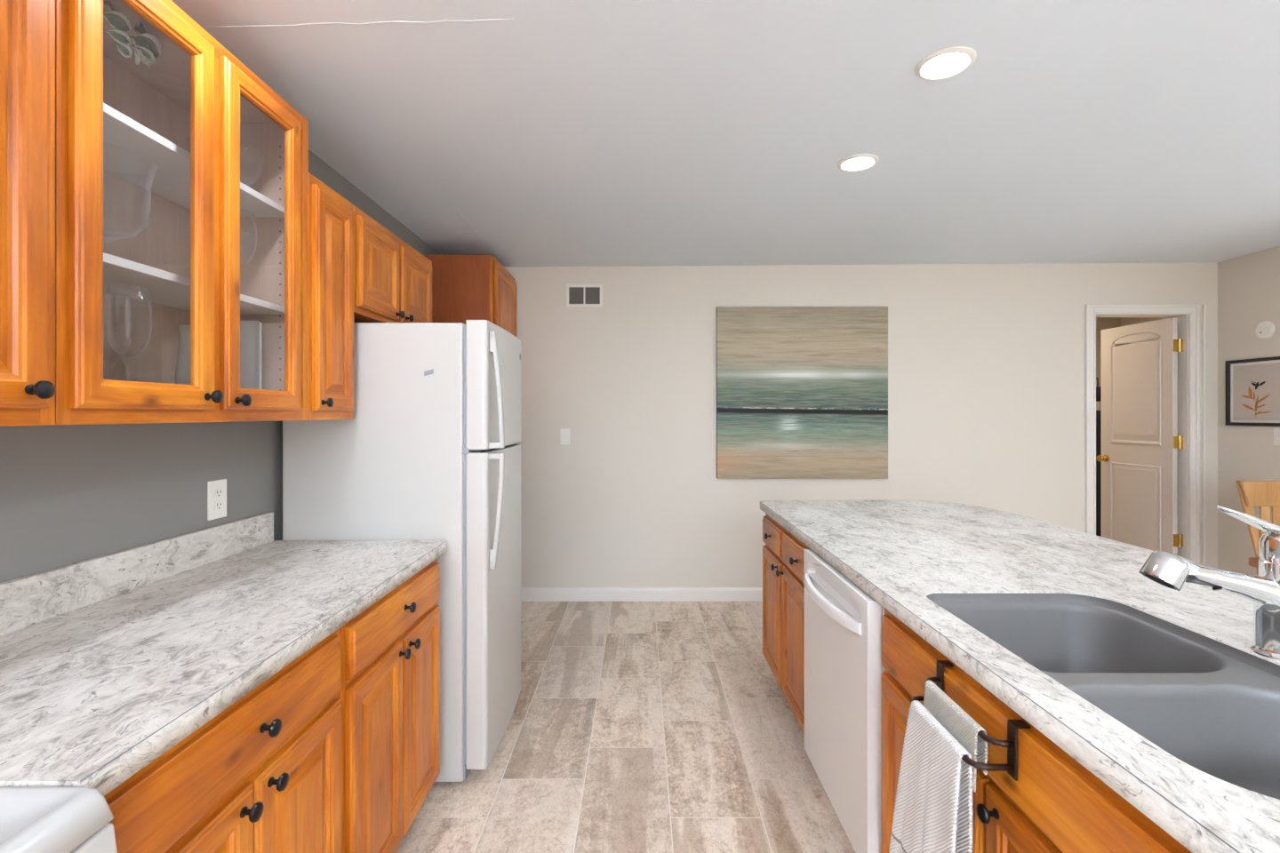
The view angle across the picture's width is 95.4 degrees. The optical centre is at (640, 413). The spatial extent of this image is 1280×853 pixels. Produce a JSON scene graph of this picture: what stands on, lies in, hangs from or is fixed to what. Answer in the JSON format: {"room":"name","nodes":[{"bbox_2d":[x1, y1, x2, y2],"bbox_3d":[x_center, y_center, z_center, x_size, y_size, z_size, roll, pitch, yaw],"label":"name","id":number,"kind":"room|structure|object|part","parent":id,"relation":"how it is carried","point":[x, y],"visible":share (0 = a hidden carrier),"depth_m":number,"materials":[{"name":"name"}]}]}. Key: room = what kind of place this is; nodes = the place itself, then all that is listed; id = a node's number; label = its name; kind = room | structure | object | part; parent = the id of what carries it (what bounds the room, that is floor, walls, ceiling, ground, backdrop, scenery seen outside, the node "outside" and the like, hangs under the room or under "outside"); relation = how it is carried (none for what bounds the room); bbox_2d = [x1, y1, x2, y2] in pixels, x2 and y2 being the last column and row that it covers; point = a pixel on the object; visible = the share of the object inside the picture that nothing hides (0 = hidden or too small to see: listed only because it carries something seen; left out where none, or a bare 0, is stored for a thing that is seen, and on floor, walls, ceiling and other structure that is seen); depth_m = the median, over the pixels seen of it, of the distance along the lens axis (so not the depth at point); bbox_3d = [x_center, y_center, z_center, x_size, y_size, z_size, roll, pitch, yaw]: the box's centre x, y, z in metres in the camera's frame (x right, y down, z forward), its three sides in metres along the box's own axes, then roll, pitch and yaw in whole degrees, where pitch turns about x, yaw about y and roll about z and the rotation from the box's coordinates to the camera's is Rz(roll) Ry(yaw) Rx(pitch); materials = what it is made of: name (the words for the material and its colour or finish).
{"room":"kitchen","nodes":[
{"label":"kitchen","id":0,"kind":"room"},
{"bbox_2d":[0,149,440,583],"bbox_3d":[-1.380,0.135,-0.407,0.120,2.420,9.425,0,0,0],"label":"wall","id":1,"kind":"structure","parent":0,"point":[70,494],"depth_m":1.50,"materials":[{"name":"grey paint"}]},
{"bbox_2d":[0,0,55,426],"bbox_3d":[-1.141,-0.436,0.705,0.355,0.913,0.607,0,0,0],"label":"upper cabinet","id":2,"kind":"object","parent":1,"relation":"attached to","point":[27,27],"visible":1,"depth_m":0.94,"materials":[{"name":"brown wood"}]},
{"bbox_3d":[-0.978,-0.039,0.948,0.030,0.031,0.031,0,0,0],"label":"knob","id":3,"kind":"part","parent":2,"relation":"part of","materials":[{"name":"black metal"}]},
{"bbox_2d":[0,512,273,635],"bbox_3d":[-1.308,0.400,1.391,0.017,0.104,1.350,0,0,0],"label":"backsplash","id":4,"kind":"structure","parent":1,"relation":"attached to","point":[27,601],"depth_m":1.45,"materials":[{"name":"laminate"}]},
{"bbox_2d":[55,0,308,424],"bbox_3d":[-1.141,-0.436,1.393,0.355,0.913,0.766,0,0,0],"label":"upper cabinet","id":5,"kind":"object","parent":1,"relation":"attached to","point":[119,121],"visible":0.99,"depth_m":1.41,"materials":[{"name":"brown wood"}]},
{"bbox_2d":[103,286,152,360],"bbox_3d":[-1.110,-0.140,1.262,0.082,0.268,0.082,0,0,0],"label":"wine glass","id":6,"kind":"object","parent":5,"relation":"in","point":[107,286],"visible":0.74,"depth_m":1.24,"materials":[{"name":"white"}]},
{"bbox_2d":[103,168,157,241],"bbox_3d":[-1.160,-0.435,1.255,0.188,0.238,0.188,0,0,0],"label":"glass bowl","id":7,"kind":"object","parent":5,"relation":"on","point":[124,237],"visible":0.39,"depth_m":1.30,"materials":[{"name":"clear glass"}]},
{"bbox_2d":[103,0,161,67],"bbox_3d":[-1.130,-0.757,1.211,0.100,0.294,0.285,0,0,17],"label":"greenery","id":8,"kind":"object","parent":5,"relation":"on","point":[147,46],"visible":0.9,"depth_m":1.27,"materials":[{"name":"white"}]},
{"bbox_3d":[-1.126,-0.755,1.214,0.023,0.171,0.197,0,0,18],"label":"stem","id":9,"kind":"part","parent":8,"relation":"part of","materials":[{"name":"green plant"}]},
{"bbox_3d":[-1.003,-0.435,1.198,0.019,0.852,0.335,0,0,0],"label":"door","id":10,"kind":"part","parent":5,"relation":"part of","materials":[{"name":"brown wood"}]},
{"bbox_2d":[175,324,190,384],"bbox_3d":[-1.123,-0.114,1.498,0.092,0.215,0.121,0,0,30],"label":"ceramic pitcher","id":11,"kind":"object","parent":5,"relation":"in","point":[182,372],"visible":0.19,"depth_m":1.45,"materials":[{"name":"white ceramic"}]},
{"bbox_2d":[103,252,284,314],"bbox_3d":[-1.180,-0.307,1.393,0.256,0.018,0.726,0,0,0],"label":"shelf","id":12,"kind":"object","parent":5,"relation":"attached to","point":[127,281],"depth_m":1.40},
{"bbox_2d":[103,103,284,217],"bbox_3d":[-1.180,-0.601,1.393,0.256,0.018,0.726,0,0,0],"label":"shelf","id":13,"kind":"object","parent":5,"relation":"attached to","point":[132,151],"depth_m":1.40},
{"bbox_3d":[-0.978,-0.039,1.335,0.030,0.031,0.031,0,0,0],"label":"knob","id":14,"kind":"part","parent":5,"relation":"part of","materials":[{"name":"black metal"}]},
{"bbox_2d":[186,139,264,185],"bbox_3d":[-1.165,-0.677,1.640,0.180,0.135,0.180,0,0,0],"label":"glass bowl","id":15,"kind":"object","parent":5,"relation":"on","point":[188,140],"visible":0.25,"depth_m":1.69,"materials":[{"name":"clear glass"}]},
{"bbox_3d":[-0.978,-0.033,1.435,0.030,0.031,0.031,0,0,0],"label":"knob","id":16,"kind":"part","parent":5,"relation":"part of","materials":[{"name":"black metal"}]},
{"bbox_2d":[240,320,262,389],"bbox_3d":[-1.205,-0.141,1.727,0.160,0.270,0.010,0,0,0],"label":"serving tray","id":17,"kind":"object","parent":5,"relation":"in","point":[251,332],"visible":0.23,"depth_m":1.72,"materials":[{"name":"white ceramic"}]},
{"bbox_3d":[-1.003,-0.435,1.556,0.019,0.852,0.312,0,0,0],"label":"door","id":18,"kind":"part","parent":5,"relation":"part of","materials":[{"name":"brown wood"}]},
{"bbox_2d":[207,479,226,520],"bbox_3d":[-1.316,0.267,1.812,0.009,0.119,0.078,0,0,0],"label":"power outlet","id":19,"kind":"object","parent":1,"relation":"attached to","point":[216,490],"visible":1,"depth_m":1.80,"materials":[{"name":"white plastic"}]},
{"bbox_2d":[215,488,222,497],"bbox_3d":[-1.313,0.247,1.812,0.003,0.026,0.032,0,0,0],"label":"receptacle","id":20,"kind":"object","parent":19,"relation":"attached to","point":[218,492],"depth_m":1.81,"materials":[{"name":"white plastic"}]},
{"bbox_2d":[215,501,222,511],"bbox_3d":[-1.313,0.286,1.812,0.003,0.026,0.032,0,0,0],"label":"receptacle","id":21,"kind":"object","parent":19,"relation":"attached to","point":[218,504],"depth_m":1.81,"materials":[{"name":"white plastic"}]},
{"bbox_2d":[308,172,353,420],"bbox_3d":[-1.141,-0.359,1.917,0.355,0.758,0.279,0,0,0],"label":"upper cabinet","id":22,"kind":"object","parent":1,"relation":"attached to","point":[331,216],"visible":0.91,"depth_m":1.87,"materials":[{"name":"brown wood"}]},
{"bbox_3d":[-0.978,-0.035,1.822,0.030,0.031,0.031,0,0,0],"label":"knob","id":23,"kind":"part","parent":22,"relation":"part of","materials":[{"name":"black metal"}]},
{"bbox_2d":[353,205,431,322],"bbox_3d":[-1.141,-0.549,2.444,0.355,0.378,0.770,0,0,0],"label":"upper cabinet","id":24,"kind":"object","parent":1,"relation":"attached to","point":[393,280],"visible":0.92,"depth_m":2.29,"materials":[{"name":"brown wood"}]},
{"bbox_3d":[-1.003,-0.545,2.243,0.019,0.324,0.335,0,0,0],"label":"door","id":25,"kind":"part","parent":24,"relation":"part of","materials":[{"name":"brown wood"}]},
{"bbox_3d":[-0.978,-0.405,2.378,0.030,0.031,0.031,0,0,0],"label":"knob","id":26,"kind":"part","parent":24,"relation":"part of","materials":[{"name":"black metal"}]},
{"bbox_3d":[-0.978,-0.405,2.470,0.030,0.031,0.031,0,0,0],"label":"knob","id":27,"kind":"part","parent":24,"relation":"part of","materials":[{"name":"black metal"}]},
{"bbox_3d":[-1.003,-0.545,2.612,0.019,0.324,0.356,0,0,0],"label":"door","id":28,"kind":"part","parent":24,"relation":"part of","materials":[{"name":"brown wood"}]},
{"bbox_2d":[395,601,855,852],"bbox_3d":[1.980,1.395,0.690,6.840,0.100,11.620,0,0,0],"label":"floor","id":29,"kind":"structure","parent":0,"point":[634,727],"depth_m":2.32,"materials":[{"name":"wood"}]},
{"bbox_2d":[0,786,117,852],"bbox_3d":[-0.934,0.889,0.332,0.731,0.872,0.763,0,0,0],"label":"stove","id":30,"kind":"object","parent":29,"relation":"on","point":[34,820],"visible":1,"depth_m":0.68,"materials":[{"name":"white metal"}]},
{"bbox_3d":[-0.661,0.821,0.332,0.078,0.648,0.759,0,0,0],"label":"oven door","id":31,"kind":"part","parent":30,"relation":"part of","materials":[{"name":"white metal"}]},
{"bbox_2d":[104,628,341,852],"bbox_3d":[-0.990,0.918,1.052,0.655,0.853,0.653,0,0,0],"label":"base cabinet","id":32,"kind":"object","parent":29,"relation":"on","point":[263,775],"visible":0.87,"depth_m":1.06,"materials":[{"name":"brown wood"}]},
{"bbox_3d":[-0.702,0.958,0.897,0.019,0.585,0.304,0,0,0],"label":"door","id":33,"kind":"part","parent":32,"relation":"part of","materials":[{"name":"brown wood"}]},
{"bbox_3d":[-0.677,0.695,1.015,0.030,0.031,0.031,0,0,0],"label":"knob","id":34,"kind":"part","parent":32,"relation":"part of","materials":[{"name":"black metal"}]},
{"bbox_3d":[-0.677,0.577,1.068,0.030,0.031,0.031,0,0,0],"label":"knob","id":35,"kind":"part","parent":32,"relation":"part of","materials":[{"name":"black metal"}]},
{"bbox_3d":[-0.677,0.690,1.090,0.030,0.031,0.031,0,0,0],"label":"knob","id":36,"kind":"part","parent":32,"relation":"part of","materials":[{"name":"black metal"}]},
{"bbox_3d":[-0.702,0.958,1.206,0.019,0.585,0.301,0,0,0],"label":"door","id":37,"kind":"part","parent":32,"relation":"part of","materials":[{"name":"brown wood"}]},
{"bbox_2d":[339,559,439,852],"bbox_3d":[-0.990,0.918,1.712,0.655,0.853,0.663,0,0,0],"label":"base cabinet","id":38,"kind":"object","parent":29,"relation":"on","point":[389,692],"visible":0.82,"depth_m":1.62,"materials":[{"name":"brown wood"}]},
{"bbox_2d":[0,512,446,795],"bbox_3d":[-1.003,0.420,1.398,0.627,0.144,1.364,0,0,0],"label":"countertop","id":39,"kind":"structure","parent":38,"relation":"on","point":[108,663],"depth_m":1.20,"materials":[{"name":"laminate"}]},
{"bbox_3d":[-0.702,0.958,1.554,0.019,0.585,0.303,0,0,0],"label":"door","id":40,"kind":"part","parent":38,"relation":"part of","materials":[{"name":"brown wood"}]},
{"bbox_3d":[-0.702,0.581,1.712,0.019,0.130,0.617,0,0,0],"label":"drawer","id":41,"kind":"part","parent":38,"relation":"part of","materials":[{"name":"brown wood"}]},
{"bbox_3d":[-0.677,0.693,1.678,0.030,0.031,0.031,0,0,0],"label":"knob","id":42,"kind":"part","parent":38,"relation":"part of","materials":[{"name":"black metal"}]},
{"bbox_3d":[-0.677,0.571,1.715,0.030,0.031,0.031,0,0,0],"label":"knob","id":43,"kind":"part","parent":38,"relation":"part of","materials":[{"name":"black metal"}]},
{"bbox_3d":[-0.677,0.693,1.752,0.030,0.031,0.031,0,0,0],"label":"knob","id":44,"kind":"part","parent":38,"relation":"part of","materials":[{"name":"black metal"}]},
{"bbox_3d":[-0.702,0.958,1.868,0.019,0.585,0.304,0,0,0],"label":"door","id":45,"kind":"part","parent":38,"relation":"part of","materials":[{"name":"brown wood"}]},
{"bbox_2d":[282,320,520,782],"bbox_3d":[-0.894,0.491,2.401,0.788,1.672,0.623,0,0,0],"label":"refrigerator","id":46,"kind":"object","parent":29,"relation":"on","point":[429,450],"visible":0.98,"depth_m":2.09,"materials":[{"name":"white metal"}]},
{"bbox_3d":[-0.585,0.711,2.402,0.085,1.140,0.620,0,0,0],"label":"fridge door","id":47,"kind":"part","parent":46,"relation":"part of","materials":[{"name":"white metal"}]},
{"bbox_3d":[-0.585,-0.103,2.402,0.085,0.469,0.620,0,0,0],"label":"freezer door","id":48,"kind":"part","parent":46,"relation":"part of","materials":[{"name":"white metal"}]},
{"bbox_3d":[-0.526,0.357,2.137,0.052,0.425,0.033,0,0,0],"label":"handle","id":49,"kind":"part","parent":46,"relation":"part of","materials":[{"name":"white plastic"}]},
{"bbox_3d":[-0.526,-0.086,2.137,0.052,0.427,0.033,0,0,0],"label":"handle","id":50,"kind":"part","parent":46,"relation":"part of","materials":[{"name":"white plastic"}]},
{"bbox_2d":[762,513,809,734],"bbox_3d":[0.936,0.918,2.568,0.688,0.853,0.842,0,0,0],"label":"base cabinet","id":51,"kind":"object","parent":29,"relation":"on","point":[783,554],"visible":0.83,"depth_m":2.52,"materials":[{"name":"brown wood"}]},
{"bbox_3d":[0.607,0.585,2.780,0.030,0.031,0.031,0,0,0],"label":"knob","id":52,"kind":"part","parent":51,"relation":"part of","materials":[{"name":"black metal"}]},
{"bbox_3d":[0.631,0.589,2.784,0.019,0.132,0.381,0,0,0],"label":"drawer","id":53,"kind":"part","parent":51,"relation":"part of","materials":[{"name":"brown wood"}]},
{"bbox_3d":[0.631,0.952,2.784,0.019,0.557,0.381,0,0,0],"label":"door","id":54,"kind":"part","parent":51,"relation":"part of","materials":[{"name":"brown wood"}]},
{"bbox_3d":[0.607,0.697,2.640,0.030,0.031,0.031,0,0,0],"label":"knob","id":55,"kind":"part","parent":51,"relation":"part of","materials":[{"name":"black metal"}]},
{"bbox_3d":[0.607,0.697,2.545,0.030,0.031,0.031,0,0,0],"label":"knob","id":56,"kind":"part","parent":51,"relation":"part of","materials":[{"name":"black metal"}]},
{"bbox_3d":[0.651,0.874,2.568,0.019,0.763,0.842,0,0,0],"label":"frame","id":57,"kind":"part","parent":51,"relation":"part of","materials":[{"name":"brown wood"}]},
{"bbox_3d":[0.607,0.585,2.310,0.030,0.031,0.031,0,0,0],"label":"knob","id":58,"kind":"part","parent":51,"relation":"part of","materials":[{"name":"black metal"}]},
{"bbox_3d":[0.631,0.952,2.366,0.019,0.557,0.412,0,0,0],"label":"door","id":59,"kind":"part","parent":51,"relation":"part of","materials":[{"name":"brown wood"}]},
{"bbox_3d":[0.631,0.589,2.366,0.019,0.132,0.412,0,0,0],"label":"drawer","id":60,"kind":"part","parent":51,"relation":"part of","materials":[{"name":"brown wood"}]},
{"bbox_2d":[804,549,884,852],"bbox_3d":[0.876,0.919,1.840,0.647,0.851,0.600,0,0,0],"label":"dishwasher","id":61,"kind":"object","parent":29,"relation":"on","point":[844,668],"visible":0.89,"depth_m":1.71,"materials":[{"name":"white metal"}]},
{"bbox_3d":[0.582,0.588,1.840,0.058,0.034,0.510,0,0,0],"label":"handle","id":62,"kind":"part","parent":61,"relation":"part of","materials":[{"name":"white plastic"}]},
{"bbox_2d":[881,608,1191,852],"bbox_3d":[0.936,0.918,1.069,0.688,0.853,0.925,0,0,0],"label":"base cabinet","id":63,"kind":"object","parent":29,"relation":"on","point":[1055,804],"visible":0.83,"depth_m":0.99,"materials":[{"name":"brown wood"}]},
{"bbox_3d":[0.631,0.962,1.291,0.019,0.577,0.442,0,0,0],"label":"door","id":64,"kind":"part","parent":63,"relation":"part of","materials":[{"name":"brown wood"}]},
{"bbox_2d":[910,660,1030,781],"bbox_3d":[0.594,0.558,1.083,0.093,0.090,0.256,0,0,0],"label":"towel rack","id":65,"kind":"object","parent":63,"relation":"attached to","point":[1011,767],"visible":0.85,"depth_m":0.97,"materials":[{"name":"black metal"}]},
{"bbox_2d":[888,700,972,852],"bbox_3d":[0.539,0.742,1.094,0.052,0.332,0.233,0,0,0],"label":"dish towel","id":66,"kind":"object","parent":65,"relation":"hanging from","point":[932,813],"visible":1,"depth_m":1.07,"materials":[{"name":"white fabric"}]},
{"bbox_2d":[923,680,987,792],"bbox_3d":[0.582,0.596,1.085,0.024,0.116,0.181,0,0,0],"label":"dish towel","id":67,"kind":"object","parent":65,"relation":"hanging from","point":[948,713],"visible":0.69,"depth_m":1.05,"materials":[{"name":"white fabric"}]},
{"bbox_3d":[0.607,0.700,1.018,0.030,0.031,0.031,0,0,0],"label":"knob","id":68,"kind":"part","parent":63,"relation":"part of","materials":[{"name":"black metal"}]},
{"bbox_2d":[760,500,1279,852],"bbox_3d":[1.154,0.472,1.625,1.072,0.040,2.850,0,0,0],"label":"countertop","id":69,"kind":"structure","parent":63,"relation":"on","point":[899,553],"depth_m":1.42,"materials":[{"name":"laminate"}]},
{"bbox_2d":[926,593,1279,799],"bbox_3d":[0.930,0.561,1.067,0.453,0.211,0.822,0,0,0],"label":"sink","id":70,"kind":"object","parent":69,"relation":"in","point":[1213,706],"visible":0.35,"depth_m":1.07,"materials":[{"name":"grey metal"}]},
{"bbox_3d":[0.930,0.572,1.272,0.447,0.190,0.405,0,0,0],"label":"bowl","id":71,"kind":"part","parent":70,"relation":"part of","materials":[{"name":"grey metal"}]},
{"bbox_3d":[0.930,0.572,0.843,0.447,0.190,0.368,0,0,0],"label":"bowl","id":72,"kind":"part","parent":70,"relation":"part of","materials":[{"name":"grey metal"}]},
{"bbox_2d":[1138,505,1279,661],"bbox_3d":[1.093,0.313,1.090,0.298,0.279,0.084,0,0,0],"label":"kitchen faucet","id":73,"kind":"object","parent":69,"relation":"on","point":[1168,570],"visible":1,"depth_m":1.07,"materials":[{"name":"silver metal"}]},
{"bbox_3d":[1.109,0.326,1.090,0.240,0.124,0.068,0,0,0],"label":"spout","id":74,"kind":"part","parent":73,"relation":"part of","materials":[{"name":"silver metal"}]},
{"bbox_3d":[1.147,0.204,1.090,0.129,0.062,0.044,0,0,0],"label":"lever","id":75,"kind":"part","parent":73,"relation":"part of","materials":[{"name":"silver metal"}]},
{"bbox_2d":[1248,583,1279,661],"bbox_3d":[1.200,0.379,1.090,0.084,0.146,0.084,0,0,0],"label":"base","id":76,"kind":"object","parent":73,"relation":"on","point":[1266,644],"depth_m":1.08,"materials":[{"name":"silver metal"}]},
{"bbox_3d":[0.631,0.962,0.842,0.019,0.577,0.433,0,0,0],"label":"door","id":77,"kind":"part","parent":63,"relation":"part of","materials":[{"name":"brown wood"}]},
{"bbox_2d":[1235,480,1279,575],"bbox_3d":[3.807,0.873,3.240,0.505,0.945,0.480,0,0,0],"label":"dining chair","id":78,"kind":"object","parent":29,"relation":"on","point":[1263,494],"visible":0.55,"depth_m":3.44,"materials":[{"name":"brown wood"}]},
{"bbox_3d":[3.639,0.873,3.471,0.171,0.945,0.018,0,0,0],"label":"post","id":79,"kind":"part","parent":78,"relation":"part of","materials":[{"name":"brown wood"}]},
{"bbox_3d":[3.809,0.876,3.231,0.422,0.047,0.462,0,0,0],"label":"seat","id":80,"kind":"part","parent":78,"relation":"part of","materials":[{"name":"brown wood"}]},
{"bbox_3d":[3.806,0.475,3.450,0.503,0.150,0.024,0,0,0],"label":"rail","id":81,"kind":"part","parent":78,"relation":"part of","materials":[{"name":"brown wood"}]},
{"bbox_2d":[171,0,1279,267],"bbox_3d":[1.415,-1.133,-0.407,5.710,0.164,9.425,0,0,0],"label":"ceiling","id":82,"kind":"structure","parent":0,"point":[517,132],"depth_m":2.12,"materials":[{"name":"white paint"}]},
{"bbox_2d":[837,153,879,171],"bbox_3d":[0.922,-1.059,2.470,0.166,0.016,0.166,0,0,0],"label":"recessed light","id":83,"kind":"object","parent":82,"relation":"in","point":[860,162],"visible":1,"depth_m":2.45,"materials":[{"name":"white plastic"}]},
{"bbox_2d":[914,46,975,80],"bbox_3d":[0.927,-1.059,1.773,0.166,0.016,0.166,0,0,0],"label":"recessed light","id":84,"kind":"object","parent":82,"relation":"in","point":[948,62],"visible":1,"depth_m":1.75,"materials":[{"name":"white plastic"}]},
{"bbox_2d":[504,262,1217,587],"bbox_3d":[1.415,0.120,4.242,5.470,2.450,0.115,0,0,0],"label":"wall","id":85,"kind":"structure","parent":0,"point":[987,362],"depth_m":4.18,"materials":[{"name":"beige paint"}]},
{"bbox_2d":[424,255,516,336],"bbox_3d":[-1.099,-0.521,3.860,0.438,0.892,0.638,0,0,0],"label":"upper cabinet","id":86,"kind":"object","parent":85,"relation":"attached to","point":[465,287],"visible":0.38,"depth_m":3.54,"materials":[{"name":"red wood"}]},
{"bbox_3d":[-0.909,-0.521,3.860,0.019,0.892,0.638,0,0,0],"label":"frame","id":87,"kind":"part","parent":86,"relation":"part of","materials":[{"name":"brown wood"}]},
{"bbox_3d":[-0.890,-0.520,3.862,0.019,0.830,0.575,0,0,0],"label":"door","id":88,"kind":"part","parent":86,"relation":"part of","materials":[{"name":"brown wood"}]},
{"bbox_2d":[560,428,570,444],"bbox_3d":[-0.540,0.165,4.178,0.072,0.115,0.014,0,0,0],"label":"light switch","id":89,"kind":"object","parent":85,"relation":"attached to","point":[564,433],"visible":1,"depth_m":4.18,"materials":[{"name":"white plastic"}]},
{"bbox_2d":[566,284,602,307],"bbox_3d":[-0.402,-0.848,4.181,0.264,0.165,0.008,0,0,0],"label":"air vent","id":90,"kind":"object","parent":85,"relation":"in","point":[577,295],"visible":1,"depth_m":4.18,"materials":[{"name":"white metal"}]},
{"bbox_2d":[520,587,762,601],"bbox_3d":[1.153,1.297,4.178,4.067,0.096,0.014,0,0,0],"label":"baseboard","id":91,"kind":"structure","parent":85,"relation":"attached to","point":[527,594],"depth_m":4.17,"materials":[{"name":"white wood"}]},
{"bbox_2d":[716,306,887,479],"bbox_3d":[1.157,-0.150,4.168,1.221,1.226,0.034,0,0,0],"label":"painting","id":92,"kind":"object","parent":85,"relation":"attached to","point":[802,392],"visible":1,"depth_m":4.15,"materials":[{"name":"fabric"}]},
{"bbox_2d":[1096,317,1183,555],"bbox_3d":[3.880,0.317,4.549,0.168,2.033,0.672,0,0,0],"label":"door","id":93,"kind":"structure","parent":85,"relation":"in","point":[1138,458],"depth_m":4.47,"materials":[{"name":"paint"}]},
{"bbox_3d":[3.880,0.370,4.825,0.168,0.060,0.060,0,0,0],"label":"knob","id":94,"kind":"part","parent":93,"relation":"part of","materials":[{"name":"gold metal"}]},
{"bbox_3d":[3.858,0.750,4.550,0.007,0.710,0.470,0,0,0],"label":"panel","id":95,"kind":"part","parent":93,"relation":"part of","materials":[{"name":"paint"}]},
{"bbox_3d":[3.858,-0.193,4.550,0.007,0.875,0.470,0,0,0],"label":"panel","id":96,"kind":"part","parent":93,"relation":"part of","materials":[{"name":"paint"}]},
{"bbox_2d":[1096,314,1188,559],"bbox_3d":[3.599,0.315,4.242,0.675,2.060,0.115,0,0,0],"label":"trim","id":97,"kind":"structure","parent":85,"relation":"attached to","point":[1182,319],"depth_m":4.22,"materials":[{"name":"white wood"}]},
{"bbox_2d":[1085,304,1206,565],"bbox_3d":[3.624,0.281,4.175,0.861,2.128,0.020,0,0,0],"label":"trim","id":98,"kind":"structure","parent":85,"relation":"attached to","point":[1193,310],"depth_m":4.17,"materials":[{"name":"white wood"}]},
{"bbox_2d":[1096,317,1120,386],"bbox_3d":[4.000,0.120,6.350,2.600,2.450,0.100,0,0,0],"label":"wall","id":99,"kind":"structure","parent":0,"point":[1101,323],"depth_m":6.30,"materials":[{"name":"beige paint"}]},
{"bbox_2d":[1096,377,1100,536],"bbox_3d":[4.357,0.407,5.893,0.181,1.536,0.814,0,0,0],"label":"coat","id":100,"kind":"object","parent":99,"relation":"hanging from","point":[1098,388],"visible":0.25,"depth_m":5.50,"materials":[{"name":"fabric"}]},
{"bbox_2d":[1120,317,1170,326],"bbox_3d":[5.250,0.120,5.300,0.100,2.450,2.000,0,0,0],"label":"wall","id":101,"kind":"structure","parent":0,"point":[1124,321],"depth_m":6.11,"materials":[{"name":"beige paint"}]},
{"bbox_2d":[1217,246,1279,575],"bbox_3d":[4.210,0.115,-0.410,0.120,2.460,9.420,0,0,0],"label":"wall","id":102,"kind":"structure","parent":0,"point":[1249,284],"depth_m":4.02,"materials":[{"name":"beige paint"}]},
{"bbox_2d":[1225,356,1279,426],"bbox_3d":[4.139,-0.144,3.805,0.022,0.454,0.610,0,0,0],"label":"framed picture","id":103,"kind":"object","parent":102,"relation":"attached to","point":[1252,386],"visible":1,"depth_m":3.93,"materials":[{"name":"paper"}]},
{"bbox_2d":[1255,321,1274,338],"bbox_3d":[4.141,-0.555,3.865,0.019,0.116,0.116,0,0,0],"label":"smoke detector","id":104,"kind":"object","parent":102,"relation":"attached to","point":[1265,330],"visible":1,"depth_m":3.85,"materials":[{"name":"white plastic"}]},
{"bbox_2d":[1273,427,1279,446],"bbox_3d":[4.143,0.150,3.775,0.014,0.118,0.075,0,0,0],"label":"light switch","id":105,"kind":"object","parent":102,"relation":"attached to","point":[1276,430],"visible":1,"depth_m":3.79,"materials":[{"name":"white plastic"}]}
]}

